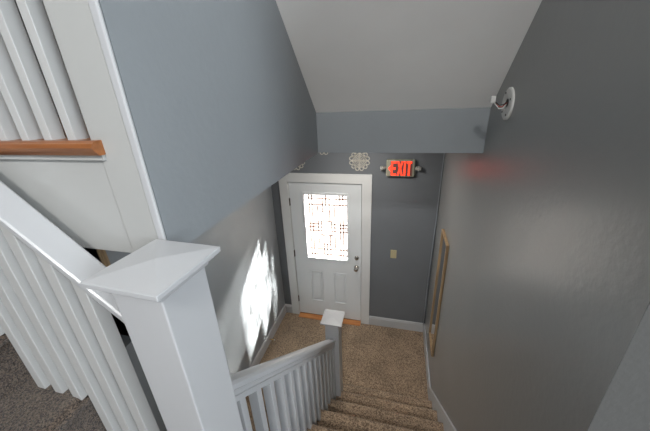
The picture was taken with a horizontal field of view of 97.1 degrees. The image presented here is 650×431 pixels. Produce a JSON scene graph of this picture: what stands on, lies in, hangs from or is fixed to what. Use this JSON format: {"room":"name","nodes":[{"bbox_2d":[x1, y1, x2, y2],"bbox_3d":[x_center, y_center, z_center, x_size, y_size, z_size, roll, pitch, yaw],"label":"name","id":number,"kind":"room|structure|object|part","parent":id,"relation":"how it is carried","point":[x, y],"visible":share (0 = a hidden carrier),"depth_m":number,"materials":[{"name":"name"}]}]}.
{"room":"stairwell","nodes":[
{"label":"stairwell","id":0,"kind":"room"},
{"bbox_2d":[105,186,284,430],"bbox_3d":[-1.063,0.829,2.626,0.120,2.787,2.900,3,23,14],"label":"wall","id":1,"kind":"structure","parent":0,"point":[244,278],"depth_m":3.09,"materials":[{"name":"grey paint"}]},
{"bbox_2d":[96,249,110,266],"bbox_3d":[-1.222,0.302,1.617,0.022,1.027,0.028,3,23,14],"label":"trim opening","id":2,"kind":"structure","parent":1,"relation":"attached to","point":[102,254],"depth_m":1.58,"materials":[{"name":"brown wood"}]},
{"bbox_2d":[249,305,285,367],"bbox_3d":[-0.947,1.959,3.079,0.015,0.145,2.900,3,23,14],"label":"baseboard","id":3,"kind":"structure","parent":1,"relation":"attached to","point":[261,352],"depth_m":3.81,"materials":[{"name":"white wood"}]},
{"bbox_2d":[99,0,317,242],"bbox_3d":[-0.298,-1.341,0.857,0.115,2.513,1.436,3,23,14],"label":"wall","id":4,"kind":"structure","parent":0,"point":[222,109],"depth_m":0.79,"materials":[{"name":"grey paint"}]},
{"bbox_2d":[0,155,132,252],"bbox_3d":[-2.698,-0.149,1.217,4.612,0.246,0.022,3,23,14],"label":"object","id":5,"kind":"structure","parent":4,"relation":"attached to","point":[74,193],"depth_m":0.69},
{"bbox_2d":[43,0,157,251],"bbox_3d":[-0.485,-1.066,0.224,0.102,2.518,0.017,3,23,14],"label":"board","id":6,"kind":"object","parent":4,"relation":"attached to","point":[72,23],"visible":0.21,"depth_m":0.57,"materials":[{"name":"white wood"}]},
{"bbox_2d":[87,0,166,239],"bbox_3d":[-0.428,-1.060,0.202,0.020,2.518,0.008,3,23,14],"label":"trim","id":7,"kind":"structure","parent":4,"relation":"attached to","point":[94,5],"depth_m":0.56,"materials":[{"name":"white wood"}]},
{"bbox_2d":[15,0,490,152],"bbox_3d":[-1.895,-1.692,1.871,5.679,2.513,0.138,3,23,14],"label":"wall","id":8,"kind":"structure","parent":0,"point":[452,130],"depth_m":1.69,"materials":[{"name":"grey paint"}]},
{"bbox_2d":[85,153,444,322],"bbox_3d":[-0.607,-0.903,3.463,7.700,5.300,0.140,3,23,14],"label":"wall","id":9,"kind":"structure","parent":0,"point":[404,209],"depth_m":3.44,"materials":[{"name":"grey paint"}]},
{"bbox_2d":[278,173,371,323],"bbox_3d":[0.040,0.483,3.870,1.150,2.178,0.160,3,23,14],"label":"door frame","id":10,"kind":"structure","parent":9,"relation":"attached to","point":[365,180],"depth_m":3.63,"materials":[{"name":"white wood"}]},
{"bbox_2d":[288,182,361,320],"bbox_3d":[0.017,0.556,3.827,0.922,2.034,0.123,3,23,14],"label":"door","id":11,"kind":"structure","parent":9,"relation":"in","point":[324,282],"depth_m":3.82,"materials":[{"name":"white wood"}]},
{"bbox_3d":[0.023,0.155,3.687,0.597,0.955,0.062,3,23,14],"label":"glazing frame","id":12,"kind":"part","parent":11,"relation":"part of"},
{"bbox_3d":[0.025,0.154,3.689,0.541,0.895,0.006,3,23,14],"label":"glass pane","id":13,"kind":"part","parent":11,"relation":"part of","materials":[{"name":"glass"}]},
{"bbox_3d":[0.052,1.008,4.031,0.520,0.515,0.021,3,23,14],"label":"panel moulding","id":14,"kind":"part","parent":11,"relation":"part of","materials":[{"name":"white wood"}]},
{"bbox_3d":[0.053,1.006,4.035,0.452,0.447,0.014,3,23,14],"label":"raised panel","id":15,"kind":"part","parent":11,"relation":"part of","materials":[{"name":"white wood"}]},
{"bbox_2d":[299,312,360,325],"bbox_3d":[0.077,1.486,4.259,0.918,0.026,0.215,3,23,14],"label":"trim","id":16,"kind":"structure","parent":9,"relation":"attached to","point":[303,315],"depth_m":4.21,"materials":[{"name":"orange wood"}]},
{"bbox_2d":[285,304,424,331],"bbox_3d":[0.371,1.464,4.124,2.012,0.145,0.015,3,23,14],"label":"baseboard","id":17,"kind":"structure","parent":9,"relation":"attached to","point":[373,320],"depth_m":3.97,"materials":[{"name":"white wood"}]},
{"bbox_2d":[349,153,369,170],"bbox_3d":[0.388,-0.616,3.228,0.232,0.232,0.010,3,23,14],"label":"wall medallion","id":18,"kind":"object","parent":9,"relation":"attached to","point":[359,156],"visible":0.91,"depth_m":3.23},
{"bbox_2d":[390,250,396,257],"bbox_3d":[0.852,0.483,3.571,0.072,0.116,0.018,3,23,14],"label":"light switch","id":19,"kind":"object","parent":9,"relation":"attached to","point":[393,252],"visible":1,"depth_m":3.57,"materials":[{"name":"beige plastic"}]},
{"bbox_2d":[380,159,421,176],"bbox_3d":[0.820,-0.514,3.119,0.437,0.190,0.076,3,23,14],"label":"exit sign","id":20,"kind":"object","parent":9,"relation":"attached to","point":[394,167],"visible":1,"depth_m":3.10,"materials":[{"name":"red plastic"}]},
{"bbox_2d":[423,153,444,323],"bbox_3d":[1.274,0.288,3.368,0.032,2.540,0.016,3,23,14],"label":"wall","id":21,"kind":"structure","parent":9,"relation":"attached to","point":[444,153],"depth_m":3.33,"materials":[{"name":"grey paint"}]},
{"bbox_2d":[111,312,427,430],"bbox_3d":[-1.730,2.006,3.369,5.899,0.100,3.000,3,23,14],"label":"floor","id":22,"kind":"structure","parent":0,"point":[381,358],"depth_m":3.65,"materials":[{"name":"brown carpet"}]},
{"bbox_2d":[320,309,344,395],"bbox_3d":[0.093,1.453,2.650,0.176,1.321,0.176,3,23,14],"label":"newel post","id":23,"kind":"object","parent":22,"relation":"on","point":[332,320],"visible":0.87,"depth_m":2.43,"materials":[{"name":"white wood"}]},
{"bbox_2d":[307,383,443,430],"bbox_3d":[0.322,1.564,1.821,0.957,1.775,1.958,3,23,14],"label":"staircase","id":24,"kind":"structure","parent":22,"relation":"on","point":[357,408],"depth_m":2.33,"materials":[{"name":"brown carpet"}]},
{"bbox_2d":[230,339,335,430],"bbox_3d":[-0.114,1.077,1.725,0.064,1.894,1.346,3,23,14],"label":"balustrade","id":25,"kind":"object","parent":24,"relation":"on","point":[303,379],"visible":0.76,"depth_m":1.40,"materials":[{"name":"white wood"}]},
{"bbox_3d":[-0.126,0.778,1.607,0.064,1.250,1.335,3,23,14],"label":"handrail","id":26,"kind":"part","parent":25,"relation":"part of","materials":[{"name":"white wood"}]},
{"bbox_3d":[-0.124,0.821,1.625,0.044,1.208,1.335,3,23,14],"label":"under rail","id":27,"kind":"part","parent":25,"relation":"part of","materials":[{"name":"white wood"}]},
{"bbox_2d":[276,0,541,112],"bbox_3d":[0.212,-1.406,0.639,0.971,2.269,1.288,3,23,14],"label":"ceiling","id":28,"kind":"structure","parent":0,"point":[351,55],"depth_m":1.27,"materials":[{"name":"white paint"}]},
{"bbox_2d":[425,0,649,430],"bbox_3d":[0.980,-0.254,1.736,0.120,5.300,2.663,3,23,14],"label":"wall","id":29,"kind":"structure","parent":0,"point":[546,289],"depth_m":0.87,"materials":[{"name":"grey paint"}]},
{"bbox_2d":[429,229,448,356],"bbox_3d":[1.120,0.791,2.855,0.024,1.300,0.340,3,23,14],"label":"wall mirror","id":30,"kind":"object","parent":29,"relation":"attached to","point":[444,245],"visible":1,"depth_m":2.81,"materials":[{"name":"brown wood"}]},
{"bbox_2d":[430,236,445,345],"bbox_3d":[1.123,0.792,2.854,0.008,1.262,0.302,3,23,14],"label":"mirror glass","id":31,"kind":"object","parent":30,"relation":"attached to","point":[441,264],"depth_m":2.82,"materials":[{"name":"silver"}]},
{"bbox_2d":[423,324,456,430],"bbox_3d":[0.984,1.311,2.406,0.016,1.698,2.663,3,23,14],"label":"baseboard","id":32,"kind":"structure","parent":29,"relation":"attached to","point":[442,417],"depth_m":2.64,"materials":[{"name":"white wood"}]},
{"bbox_2d":[490,87,514,119],"bbox_3d":[0.781,-0.498,1.283,0.073,0.138,0.138,3,23,14],"label":"detector plate","id":33,"kind":"object","parent":29,"relation":"attached to","point":[508,101],"visible":1,"depth_m":1.27,"materials":[{"name":"white plastic"}]},
{"bbox_3d":[0.811,-0.496,1.276,0.010,0.138,0.138,3,23,14],"label":"plate","id":34,"kind":"part","parent":33,"relation":"part of","materials":[{"name":"white plastic"}]},
{"bbox_2d":[587,302,649,430],"bbox_3d":[2.509,0.344,0.136,3.921,5.300,0.101,3,23,14],"label":"wall","id":35,"kind":"structure","parent":0,"point":[625,404],"depth_m":0.60,"materials":[{"name":"grey paint"}]},
{"bbox_3d":[1.260,2.201,-1.863,4.970,0.200,5.180,3,23,14],"label":"floor","id":36,"kind":"structure","parent":0,"visible":0},
{"bbox_2d":[0,333,106,430],"bbox_3d":[-1.302,0.628,0.511,1.440,1.490,1.168,3,23,14],"label":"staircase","id":37,"kind":"structure","parent":36,"relation":"on","point":[24,406],"depth_m":0.89,"materials":[{"name":"carpet"}]},
{"bbox_2d":[0,181,159,430],"bbox_3d":[-1.071,-0.108,0.706,1.415,1.868,0.066,3,23,14],"label":"balustrade","id":38,"kind":"object","parent":37,"relation":"on","point":[65,334],"visible":0.9,"depth_m":0.76,"materials":[{"name":"white wood"}]},
{"bbox_3d":[-1.082,-0.351,0.604,1.415,1.340,0.066,3,23,14],"label":"handrail","id":39,"kind":"part","parent":38,"relation":"part of","materials":[{"name":"white wood"}]},
{"bbox_3d":[-1.081,-0.328,0.614,1.415,1.342,0.058,3,23,14],"label":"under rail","id":40,"kind":"part","parent":38,"relation":"part of","materials":[{"name":"white wood"}]},
{"bbox_2d":[80,239,242,430],"bbox_3d":[-0.303,0.632,0.782,0.170,1.191,0.170,4,24,16],"label":"newel post","id":41,"kind":"object","parent":36,"relation":"on","point":[160,290],"visible":1,"depth_m":0.58,"materials":[{"name":"white wood"}]},
{"bbox_3d":[-0.326,0.117,0.567,0.132,0.012,0.132,4,24,16],"label":"cove moulding","id":42,"kind":"part","parent":41,"relation":"part of","materials":[{"name":"white wood"}]},
{"label":"outside","id":43,"kind":"structure","parent":0,"visible":0},
{"bbox_2d":[305,194,347,257],"bbox_3d":[1.119,0.152,7.966,11.000,0.150,7.800,3,23,14],"label":"ground","id":44,"kind":"structure","parent":43,"point":[315,216],"depth_m":7.64,"materials":[{"name":"white"}]},
{"bbox_3d":[-1.847,-0.645,2.309,5.679,0.240,2.718,3,23,14],"label":"ceiling","id":45,"kind":"structure","parent":0,"visible":0},
{"bbox_2d":[0,133,105,155],"bbox_3d":[-2.691,-0.293,1.203,4.616,0.030,0.150,3,23,14],"label":"trim ledge","id":46,"kind":"object","parent":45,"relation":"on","point":[85,147],"visible":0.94,"depth_m":0.61,"materials":[{"name":"orange wood"}]},
{"bbox_2d":[0,0,89,140],"bbox_3d":[-1.328,-0.648,0.645,1.685,0.944,0.060,3,23,14],"label":"balustrade","id":47,"kind":"object","parent":46,"relation":"on","point":[28,111],"visible":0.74,"depth_m":0.60,"materials":[{"name":"white wood"}]}
]}

